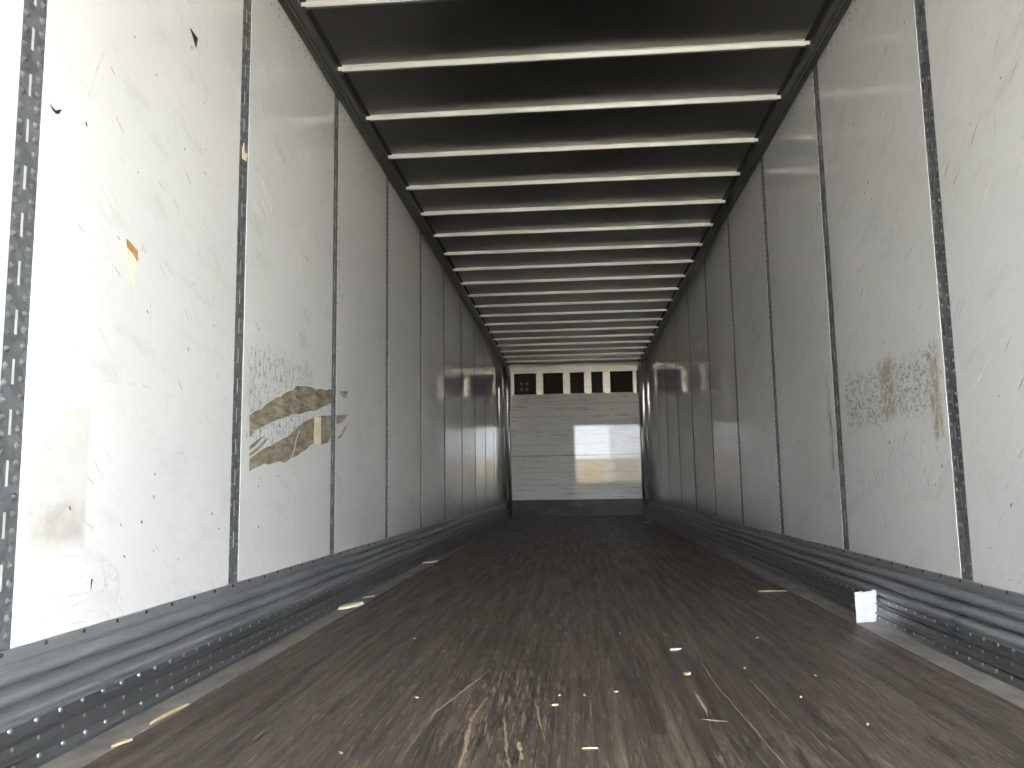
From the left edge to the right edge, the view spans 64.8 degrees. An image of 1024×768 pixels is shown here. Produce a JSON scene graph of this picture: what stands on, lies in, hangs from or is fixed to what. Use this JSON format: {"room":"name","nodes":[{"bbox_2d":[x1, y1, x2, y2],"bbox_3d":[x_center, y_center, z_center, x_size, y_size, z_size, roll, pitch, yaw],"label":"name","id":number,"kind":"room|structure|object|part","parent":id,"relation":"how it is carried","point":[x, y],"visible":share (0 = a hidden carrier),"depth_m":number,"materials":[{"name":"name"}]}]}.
{"room":"truck trailer interior","nodes":[
{"label":"truck trailer interior","id":0,"kind":"room"},
{"bbox_2d":[0,0,504,648],"bbox_3d":[-0.777,0.097,6.834,0.062,2.793,15.730,-1,-7,4],"label":"wall","id":1,"kind":"structure","parent":0,"point":[125,488],"depth_m":2.78,"materials":[{"name":"white plastic"}]},
{"bbox_3d":[-1.186,-0.711,1.300,0.008,2.530,1.134,-1,-7,4],"label":"liner panel","id":2,"kind":"part","parent":1,"relation":"part of","materials":[{"name":"white plastic"}]},
{"bbox_2d":[0,0,47,651],"bbox_3d":[-1.138,-0.650,1.904,0.007,2.495,0.085,-1,-7,4],"label":"wall post","id":3,"kind":"object","parent":1,"relation":"attached to","point":[18,297],"visible":1,"depth_m":1.85,"materials":[{"name":"metal"}]},
{"bbox_3d":[-1.091,-0.564,2.506,0.008,2.530,1.134,-1,-7,4],"label":"liner panel","id":4,"kind":"part","parent":1,"relation":"part of","materials":[{"name":"white plastic"}]},
{"bbox_2d":[228,0,251,584],"bbox_3d":[-1.044,-0.503,3.111,0.007,2.495,0.085,-1,-7,4],"label":"wall post","id":5,"kind":"object","parent":1,"relation":"attached to","point":[247,4],"visible":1,"depth_m":3.09,"materials":[{"name":"metal"}]},
{"bbox_2d":[242,143,246,160],"bbox_3d":[-1.049,-0.910,3.168,0.004,0.067,0.044,-1,-7,4],"label":"scrap","id":6,"kind":"object","parent":5,"relation":"attached to","point":[244,155],"visible":1,"depth_m":3.16,"materials":[{"name":"beige paper"}]},
{"bbox_2d":[0,503,508,767],"bbox_3d":[-0.684,1.302,6.644,0.086,0.246,15.658,-1,-7,4],"label":"baseboard","id":7,"kind":"structure","parent":1,"relation":"attached to","point":[58,693],"depth_m":2.37,"materials":[{"name":"metal"}]},
{"bbox_3d":[-0.997,-0.417,3.712,0.008,2.530,1.134,-1,-7,4],"label":"liner panel","id":8,"kind":"part","parent":1,"relation":"part of","materials":[{"name":"white plastic"}]},
{"bbox_2d":[330,94,338,554],"bbox_3d":[-0.949,-0.356,4.317,0.007,2.495,0.085,-1,-7,4],"label":"wall post","id":9,"kind":"object","parent":1,"relation":"attached to","point":[336,123],"visible":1,"depth_m":4.31,"materials":[{"name":"metal"}]},
{"bbox_3d":[-0.903,-0.270,4.918,0.008,2.530,1.134,-1,-7,4],"label":"liner panel","id":10,"kind":"part","parent":1,"relation":"part of","materials":[{"name":"white plastic"}]},
{"bbox_2d":[385,177,388,537],"bbox_3d":[-0.855,-0.209,5.523,0.007,2.495,0.085,-1,-7,4],"label":"wall post","id":11,"kind":"object","parent":1,"relation":"attached to","point":[387,180],"visible":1,"depth_m":5.52,"materials":[{"name":"metal"}]},
{"bbox_2d":[278,0,508,365],"bbox_3d":[-0.724,-1.283,6.958,0.140,0.027,15.650,-1,-7,4],"label":"rail","id":12,"kind":"object","parent":1,"relation":"attached to","point":[302,23],"visible":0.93,"depth_m":4.89,"materials":[{"name":"metal"}]},
{"bbox_3d":[-0.809,-0.123,6.125,0.008,2.530,1.134,-1,-7,4],"label":"liner panel","id":13,"kind":"part","parent":1,"relation":"part of","materials":[{"name":"white plastic"}]},
{"bbox_2d":[420,232,421,527],"bbox_3d":[-0.761,-0.062,6.729,0.007,2.495,0.085,-1,-7,4],"label":"wall post","id":14,"kind":"object","parent":1,"relation":"attached to","point":[420,232],"visible":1,"depth_m":6.71,"materials":[{"name":"metal"}]},
{"bbox_3d":[-0.714,0.024,7.331,0.008,2.530,1.134,-1,-7,4],"label":"liner panel","id":15,"kind":"part","parent":1,"relation":"part of","materials":[{"name":"white plastic"}]},
{"bbox_2d":[443,269,445,520],"bbox_3d":[-0.667,0.086,7.935,0.007,2.495,0.085,-1,-7,4],"label":"wall post","id":16,"kind":"object","parent":1,"relation":"attached to","point":[443,269],"visible":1,"depth_m":7.95,"materials":[{"name":"metal"}]},
{"bbox_3d":[-0.620,0.172,8.537,0.008,2.530,1.134,-1,-7,4],"label":"liner panel","id":17,"kind":"part","parent":1,"relation":"part of","materials":[{"name":"white plastic"}]},
{"bbox_2d":[460,297,462,515],"bbox_3d":[-0.573,0.233,9.142,0.007,2.495,0.085,-1,-7,4],"label":"wall post","id":18,"kind":"object","parent":1,"relation":"attached to","point":[460,297],"visible":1,"depth_m":9.15,"materials":[{"name":"metal"}]},
{"bbox_3d":[-0.526,0.319,9.743,0.008,2.530,1.134,-1,-7,4],"label":"liner panel","id":19,"kind":"part","parent":1,"relation":"part of","materials":[{"name":"white plastic"}]},
{"bbox_2d":[473,318,475,511],"bbox_3d":[-0.478,0.380,10.348,0.007,2.495,0.085,-1,-7,4],"label":"wall post","id":20,"kind":"object","parent":1,"relation":"attached to","point":[473,318],"visible":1,"depth_m":10.33,"materials":[{"name":"metal"}]},
{"bbox_3d":[-0.432,0.466,10.949,0.008,2.530,1.134,-1,-7,4],"label":"liner panel","id":21,"kind":"part","parent":1,"relation":"part of","materials":[{"name":"white plastic"}]},
{"bbox_2d":[484,336,486,506],"bbox_3d":[-0.384,0.527,11.554,0.007,2.495,0.085,-1,-7,4],"label":"wall post","id":22,"kind":"object","parent":1,"relation":"attached to","point":[484,336],"visible":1,"depth_m":11.58,"materials":[{"name":"metal"}]},
{"bbox_3d":[-0.338,0.613,12.156,0.008,2.530,1.134,-1,-7,4],"label":"liner panel","id":23,"kind":"part","parent":1,"relation":"part of","materials":[{"name":"white plastic"}]},
{"bbox_2d":[492,349,494,502],"bbox_3d":[-0.290,0.674,12.760,0.007,2.495,0.085,-1,-7,4],"label":"wall post","id":24,"kind":"object","parent":1,"relation":"attached to","point":[492,349],"visible":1,"depth_m":12.73,"materials":[{"name":"metal"}]},
{"bbox_3d":[-0.243,0.760,13.362,0.008,2.530,1.134,-1,-7,4],"label":"liner panel","id":25,"kind":"part","parent":1,"relation":"part of","materials":[{"name":"white plastic"}]},
{"bbox_2d":[500,400,501,496],"bbox_3d":[-0.196,0.821,13.966,0.007,2.495,0.085,-1,-7,4],"label":"wall post","id":26,"kind":"object","parent":1,"relation":"attached to","point":[500,400],"visible":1,"depth_m":13.93,"materials":[{"name":"metal"}]},
{"bbox_3d":[-0.171,0.873,14.290,0.008,2.530,0.571,-1,-7,4],"label":"liner panel","id":27,"kind":"part","parent":1,"relation":"part of","materials":[{"name":"white plastic"}]},
{"bbox_2d":[81,515,1023,767],"bbox_3d":[0.553,1.429,6.568,2.685,0.061,15.730,-1,-7,4],"label":"floor","id":28,"kind":"structure","parent":0,"point":[485,671],"depth_m":2.37,"materials":[{"name":"brown wood"}]},
{"bbox_2d":[111,738,132,747],"bbox_3d":[-0.916,0.841,1.892,0.014,0.005,0.058,-4,-8,25],"label":"wood splinter","id":29,"kind":"object","parent":28,"relation":"on","point":[124,741],"visible":1,"depth_m":1.89,"materials":[{"name":"brown wood"}]},
{"bbox_2d":[38,517,513,767],"bbox_3d":[-0.619,1.423,6.625,0.140,0.003,15.660,-1,-7,4],"label":"trim","id":30,"kind":"structure","parent":28,"relation":"on","point":[78,757],"depth_m":2.44,"materials":[{"name":"metal"}]},
{"bbox_2d":[149,703,188,724],"bbox_3d":[-0.908,0.870,2.133,0.014,0.007,0.185,-2,-7,8],"label":"wood splinter","id":31,"kind":"object","parent":30,"relation":"on","point":[186,704],"visible":1,"depth_m":2.12,"materials":[{"name":"brown wood"}]},
{"bbox_2d":[338,601,363,609],"bbox_3d":[-0.798,1.093,3.983,0.059,0.013,0.190,-4,-8,25],"label":"chip","id":32,"kind":"object","parent":30,"relation":"on","point":[351,605],"visible":1,"depth_m":3.96,"materials":[{"name":"beige wood"}]},
{"bbox_2d":[582,747,597,748],"bbox_3d":[0.175,0.817,1.812,0.036,0.003,0.005,-1,-7,2],"label":"wood splinter","id":33,"kind":"object","parent":28,"relation":"on","point":[583,747],"visible":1,"depth_m":1.81,"materials":[{"name":"beige wood"}]},
{"bbox_2d":[758,590,786,591],"bbox_3d":[1.389,1.104,4.308,0.155,0.004,0.021,-1,-7,1],"label":"wood splinter","id":34,"kind":"object","parent":28,"relation":"on","point":[764,590],"visible":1,"depth_m":4.30,"materials":[{"name":"brown wood"}]},
{"bbox_2d":[299,0,831,364],"bbox_3d":[0.500,-1.350,6.810,2.685,0.030,15.930,-1,-7,4],"label":"ceiling","id":35,"kind":"structure","parent":0,"point":[457,29],"depth_m":4.87,"materials":[{"name":"black metal"}]},
{"bbox_2d":[298,0,454,11],"bbox_3d":[0.244,-1.718,3.521,2.396,0.034,0.041,-1,-7,4],"label":"bow","id":36,"kind":"object","parent":35,"relation":"attached to","point":[309,4],"visible":1,"depth_m":3.58,"materials":[{"name":"metal"}]},
{"bbox_2d":[386,137,759,160],"bbox_3d":[0.375,-1.513,5.206,2.396,0.034,0.042,-1,-7,4],"label":"bow","id":37,"kind":"object","parent":35,"relation":"attached to","point":[746,139],"visible":1,"depth_m":5.19,"materials":[{"name":"metal"}]},
{"bbox_2d":[432,223,713,237],"bbox_3d":[0.507,-1.308,6.887,2.396,0.034,0.040,-1,-7,4],"label":"bow","id":38,"kind":"object","parent":35,"relation":"attached to","point":[686,225],"visible":1,"depth_m":6.87,"materials":[{"name":"metal"}]},
{"bbox_2d":[460,274,685,285],"bbox_3d":[0.638,-1.102,8.570,2.396,0.034,0.040,-1,-7,4],"label":"bow","id":39,"kind":"object","parent":35,"relation":"attached to","point":[675,275],"visible":1,"depth_m":8.56,"materials":[{"name":"metal"}]},
{"bbox_2d":[467,287,678,297],"bbox_3d":[0.682,-1.034,9.132,2.396,0.034,0.040,-1,-7,4],"label":"bow","id":40,"kind":"object","parent":35,"relation":"attached to","point":[667,288],"visible":1,"depth_m":9.12,"materials":[{"name":"metal"}]},
{"bbox_2d":[473,299,672,307],"bbox_3d":[0.725,-0.966,9.693,2.396,0.034,0.040,-1,-7,4],"label":"bow","id":41,"kind":"object","parent":35,"relation":"attached to","point":[643,300],"visible":1,"depth_m":9.68,"materials":[{"name":"metal"}]},
{"bbox_2d":[364,94,782,122],"bbox_3d":[0.331,-1.581,4.642,2.396,0.034,0.040,-1,-7,4],"label":"bow","id":42,"kind":"object","parent":35,"relation":"attached to","point":[768,97],"visible":1,"depth_m":4.63,"materials":[{"name":"metal"}]},
{"bbox_2d":[405,171,741,191],"bbox_3d":[0.419,-1.444,5.765,2.396,0.034,0.040,-1,-7,4],"label":"bow","id":43,"kind":"object","parent":35,"relation":"attached to","point":[728,173],"visible":1,"depth_m":5.75,"materials":[{"name":"metal"}]},
{"bbox_2d":[420,199,726,216],"bbox_3d":[0.463,-1.376,6.325,2.396,0.034,0.040,-1,-7,4],"label":"bow","id":44,"kind":"object","parent":35,"relation":"attached to","point":[713,201],"visible":1,"depth_m":6.31,"materials":[{"name":"metal"}]},
{"bbox_2d":[443,242,703,256],"bbox_3d":[0.550,-1.239,7.449,2.396,0.034,0.041,-1,-7,4],"label":"bow","id":45,"kind":"object","parent":35,"relation":"attached to","point":[699,243],"visible":1,"depth_m":7.44,"materials":[{"name":"metal"}]},
{"bbox_2d":[452,259,694,271],"bbox_3d":[0.595,-1.171,8.009,2.396,0.034,0.040,-1,-7,4],"label":"bow","id":46,"kind":"object","parent":35,"relation":"attached to","point":[689,260],"visible":1,"depth_m":8.00,"materials":[{"name":"metal"}]},
{"bbox_2d":[479,309,667,317],"bbox_3d":[0.770,-0.897,10.254,2.396,0.034,0.040,-1,-7,4],"label":"bow","id":47,"kind":"object","parent":35,"relation":"attached to","point":[642,310],"visible":1,"depth_m":10.24,"materials":[{"name":"metal"}]},
{"bbox_2d":[484,318,662,325],"bbox_3d":[0.814,-0.829,10.813,2.396,0.034,0.042,-1,-7,4],"label":"bow","id":48,"kind":"object","parent":35,"relation":"attached to","point":[638,319],"visible":1,"depth_m":10.80,"materials":[{"name":"metal"}]},
{"bbox_2d":[488,326,658,333],"bbox_3d":[0.858,-0.760,11.377,2.396,0.034,0.040,-1,-7,4],"label":"bow","id":49,"kind":"object","parent":35,"relation":"attached to","point":[642,327],"visible":1,"depth_m":11.36,"materials":[{"name":"metal"}]},
{"bbox_2d":[492,333,654,340],"bbox_3d":[0.901,-0.692,11.937,2.396,0.034,0.041,-1,-7,4],"label":"bow","id":50,"kind":"object","parent":35,"relation":"attached to","point":[651,334],"visible":1,"depth_m":11.92,"materials":[{"name":"metal"}]},
{"bbox_2d":[496,340,650,346],"bbox_3d":[0.945,-0.623,12.498,2.396,0.034,0.040,-1,-7,4],"label":"bow","id":51,"kind":"object","parent":35,"relation":"attached to","point":[639,340],"visible":1,"depth_m":12.48,"materials":[{"name":"metal"}]},
{"bbox_2d":[499,346,647,352],"bbox_3d":[0.989,-0.555,13.060,2.396,0.034,0.040,-1,-7,4],"label":"bow","id":52,"kind":"object","parent":35,"relation":"attached to","point":[641,346],"visible":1,"depth_m":13.04,"materials":[{"name":"metal"}]},
{"bbox_2d":[503,352,643,357],"bbox_3d":[1.033,-0.486,13.622,2.396,0.034,0.041,-1,-7,4],"label":"bow","id":53,"kind":"object","parent":35,"relation":"attached to","point":[626,352],"visible":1,"depth_m":13.61,"materials":[{"name":"metal"}]},
{"bbox_2d":[506,357,640,362],"bbox_3d":[1.077,-0.418,14.182,2.396,0.034,0.040,-1,-7,4],"label":"bow","id":54,"kind":"object","parent":35,"relation":"attached to","point":[630,357],"visible":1,"depth_m":14.17,"materials":[{"name":"metal"}]},
{"bbox_2d":[335,39,812,74],"bbox_3d":[0.287,-1.650,4.081,2.396,0.034,0.040,-1,-7,4],"label":"bow","id":55,"kind":"object","parent":35,"relation":"attached to","point":[799,43],"visible":1,"depth_m":4.07,"materials":[{"name":"metal"}]},
{"bbox_2d":[505,361,649,516],"bbox_3d":[1.136,1.008,14.485,2.685,2.793,0.090,-1,-7,4],"label":"wall","id":56,"kind":"structure","parent":0,"point":[576,445],"depth_m":14.47,"materials":[{"name":"metal"}]},
{"bbox_2d":[503,366,511,516],"bbox_3d":[-0.081,1.020,14.525,0.134,2.711,0.069,-1,-7,4],"label":"post","id":57,"kind":"object","parent":56,"relation":"attached to","point":[506,393],"visible":1,"depth_m":14.52,"materials":[{"name":"metal"}]},
{"bbox_3d":[0.240,0.002,14.672,0.422,0.395,0.007,-1,-7,4],"label":"recess panel","id":58,"kind":"part","parent":56,"relation":"part of","materials":[{"name":"black metal"}]},
{"bbox_3d":[0.745,-0.011,14.634,0.381,0.395,0.007,-1,-7,4],"label":"recess panel","id":59,"kind":"part","parent":56,"relation":"part of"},
{"bbox_3d":[1.113,-0.274,14.623,2.287,0.128,0.050,-1,-7,4],"label":"header rail","id":60,"kind":"part","parent":56,"relation":"part of","materials":[{"name":"metal"}]},
{"bbox_3d":[1.177,-0.022,14.602,0.273,0.395,0.007,-1,-7,4],"label":"recess panel","id":61,"kind":"part","parent":56,"relation":"part of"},
{"bbox_3d":[1.155,2.197,14.329,2.525,0.294,0.030,-1,-7,4],"label":"kick plate","id":62,"kind":"part","parent":56,"relation":"part of","materials":[{"name":"grey metal"}]},
{"bbox_3d":[1.536,-0.031,14.575,0.227,0.395,0.007,-1,-7,4],"label":"recess panel","id":63,"kind":"part","parent":56,"relation":"part of","materials":[{"name":"black metal"}]},
{"bbox_3d":[1.972,-0.043,14.542,0.427,0.395,0.007,-1,-7,4],"label":"recess panel","id":64,"kind":"part","parent":56,"relation":"part of","materials":[{"name":"black metal"}]},
{"bbox_2d":[638,362,649,514],"bbox_3d":[2.343,0.958,14.343,0.134,2.711,0.069,-1,-7,4],"label":"post","id":65,"kind":"object","parent":56,"relation":"attached to","point":[641,379],"visible":0.98,"depth_m":14.34,"materials":[{"name":"metal"}]},
{"bbox_2d":[645,0,1023,593],"bbox_3d":[1.838,0.029,6.638,0.062,2.793,15.730,-1,-7,4],"label":"wall","id":66,"kind":"structure","parent":0,"point":[901,503],"depth_m":3.43,"materials":[{"name":"white plastic"}]},
{"bbox_3d":[2.388,0.804,14.071,0.008,2.530,0.625,-1,-7,4],"label":"liner panel","id":67,"kind":"part","parent":66,"relation":"part of","materials":[{"name":"white plastic"}]},
{"bbox_2d":[648,363,653,501],"bbox_3d":[2.360,0.749,13.722,0.007,2.495,0.085,-1,-7,4],"label":"wall post","id":68,"kind":"object","parent":66,"relation":"attached to","point":[648,363],"visible":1,"depth_m":13.73,"materials":[{"name":"metal"}]},
{"bbox_3d":[2.313,0.688,13.117,0.008,2.530,1.134,-1,-7,4],"label":"liner panel","id":69,"kind":"part","parent":66,"relation":"part of","materials":[{"name":"white plastic"}]},
{"bbox_2d":[655,350,660,494],"bbox_3d":[2.265,0.602,12.515,0.007,2.495,0.085,-1,-7,4],"label":"wall post","id":70,"kind":"object","parent":66,"relation":"attached to","point":[655,350],"visible":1,"depth_m":12.52,"materials":[{"name":"metal"}]},
{"bbox_3d":[2.219,0.541,11.911,0.008,2.530,1.134,-1,-7,4],"label":"liner panel","id":71,"kind":"part","parent":66,"relation":"part of","materials":[{"name":"white plastic"}]},
{"bbox_2d":[663,329,670,505],"bbox_3d":[2.171,0.455,11.309,0.007,2.495,0.085,-1,-7,4],"label":"wall post","id":72,"kind":"object","parent":66,"relation":"attached to","point":[663,329],"visible":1,"depth_m":11.31,"materials":[{"name":"metal"}]},
{"bbox_3d":[2.125,0.394,10.704,0.008,2.530,1.134,-1,-7,4],"label":"liner panel","id":73,"kind":"part","parent":66,"relation":"part of","materials":[{"name":"white plastic"}]},
{"bbox_2d":[673,312,681,506],"bbox_3d":[2.077,0.308,10.103,0.007,2.495,0.085,-1,-7,4],"label":"wall post","id":74,"kind":"object","parent":66,"relation":"attached to","point":[673,312],"visible":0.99,"depth_m":10.10,"materials":[{"name":"metal"}]},
{"bbox_3d":[2.031,0.246,9.498,0.008,2.530,1.134,-1,-7,4],"label":"liner panel","id":75,"kind":"part","parent":66,"relation":"part of","materials":[{"name":"white plastic"}]},
{"bbox_2d":[686,289,696,512],"bbox_3d":[1.982,0.161,8.897,0.007,2.495,0.085,-1,-7,4],"label":"wall post","id":76,"kind":"object","parent":66,"relation":"attached to","point":[686,289],"visible":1,"depth_m":8.90,"materials":[{"name":"metal"}]},
{"bbox_3d":[1.936,0.099,8.292,0.008,2.530,1.134,-1,-7,4],"label":"liner panel","id":77,"kind":"part","parent":66,"relation":"part of","materials":[{"name":"white plastic"}]},
{"bbox_2d":[703,258,716,517],"bbox_3d":[1.888,0.013,7.691,0.007,2.495,0.085,-1,-7,4],"label":"wall post","id":78,"kind":"object","parent":66,"relation":"attached to","point":[704,258],"visible":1,"depth_m":7.69,"materials":[{"name":"metal"}]},
{"bbox_3d":[1.842,-0.048,7.086,0.008,2.530,1.134,-1,-7,4],"label":"liner panel","id":79,"kind":"part","parent":66,"relation":"part of","materials":[{"name":"white plastic"}]},
{"bbox_2d":[727,216,743,523],"bbox_3d":[1.794,-0.134,6.484,0.007,2.495,0.085,-1,-7,4],"label":"wall post","id":80,"kind":"object","parent":66,"relation":"attached to","point":[730,274],"visible":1,"depth_m":6.49,"materials":[{"name":"metal"}]},
{"bbox_2d":[638,0,851,362],"bbox_3d":[1.733,-1.346,6.773,0.140,0.027,15.650,-1,-7,4],"label":"rail","id":81,"kind":"object","parent":66,"relation":"attached to","point":[836,10],"visible":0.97,"depth_m":4.94,"materials":[{"name":"metal"}]},
{"bbox_3d":[1.748,-0.195,5.880,0.008,2.530,1.134,-1,-7,4],"label":"liner panel","id":82,"kind":"part","parent":66,"relation":"part of","materials":[{"name":"white plastic"}]},
{"bbox_2d":[760,157,783,533],"bbox_3d":[1.700,-0.281,5.278,0.007,2.495,0.085,-1,-7,4],"label":"wall post","id":83,"kind":"object","parent":66,"relation":"attached to","point":[761,161],"visible":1,"depth_m":5.28,"materials":[{"name":"metal"}]},
{"bbox_3d":[1.654,-0.342,4.673,0.008,2.530,1.134,-1,-7,4],"label":"liner panel","id":84,"kind":"part","parent":66,"relation":"part of","materials":[{"name":"white plastic"}]},
{"bbox_2d":[813,63,848,549],"bbox_3d":[1.606,-0.428,4.072,0.007,2.495,0.085,-1,-7,4],"label":"wall post","id":85,"kind":"object","parent":66,"relation":"attached to","point":[815,70],"visible":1,"depth_m":4.07,"materials":[{"name":"metal"}]},
{"bbox_2d":[640,515,1023,708],"bbox_3d":[1.718,1.363,6.449,0.140,0.003,15.660,-1,-7,4],"label":"trim","id":86,"kind":"structure","parent":66,"relation":"attached to","point":[1003,690],"depth_m":2.96,"materials":[{"name":"metal"}]},
{"bbox_2d":[854,589,877,622],"bbox_3d":[1.460,0.914,3.323,0.108,0.131,0.010,1,-7,-16],"label":"paper sheet","id":87,"kind":"object","parent":86,"relation":"on","point":[865,606],"visible":1,"depth_m":3.32,"materials":[{"name":"white paper"}]},
{"bbox_2d":[646,501,1023,690],"bbox_3d":[1.779,1.238,6.460,0.086,0.246,15.658,-1,-7,4],"label":"baseboard","id":88,"kind":"structure","parent":66,"relation":"attached to","point":[980,626],"depth_m":3.15,"materials":[{"name":"metal"}]},
{"bbox_3d":[1.560,-0.489,3.467,0.008,2.530,1.134,-1,-7,4],"label":"liner panel","id":89,"kind":"part","parent":66,"relation":"part of","materials":[{"name":"white plastic"}]},
{"bbox_2d":[914,0,972,580],"bbox_3d":[1.511,-0.575,2.866,0.007,2.495,0.085,-1,-7,4],"label":"wall post","id":90,"kind":"object","parent":66,"relation":"attached to","point":[932,159],"visible":1,"depth_m":2.83,"materials":[{"name":"metal"}]},
{"bbox_3d":[1.465,-0.636,2.261,0.008,2.530,1.134,-1,-7,4],"label":"liner panel","id":91,"kind":"part","parent":66,"relation":"part of","materials":[{"name":"white plastic"}]}
]}

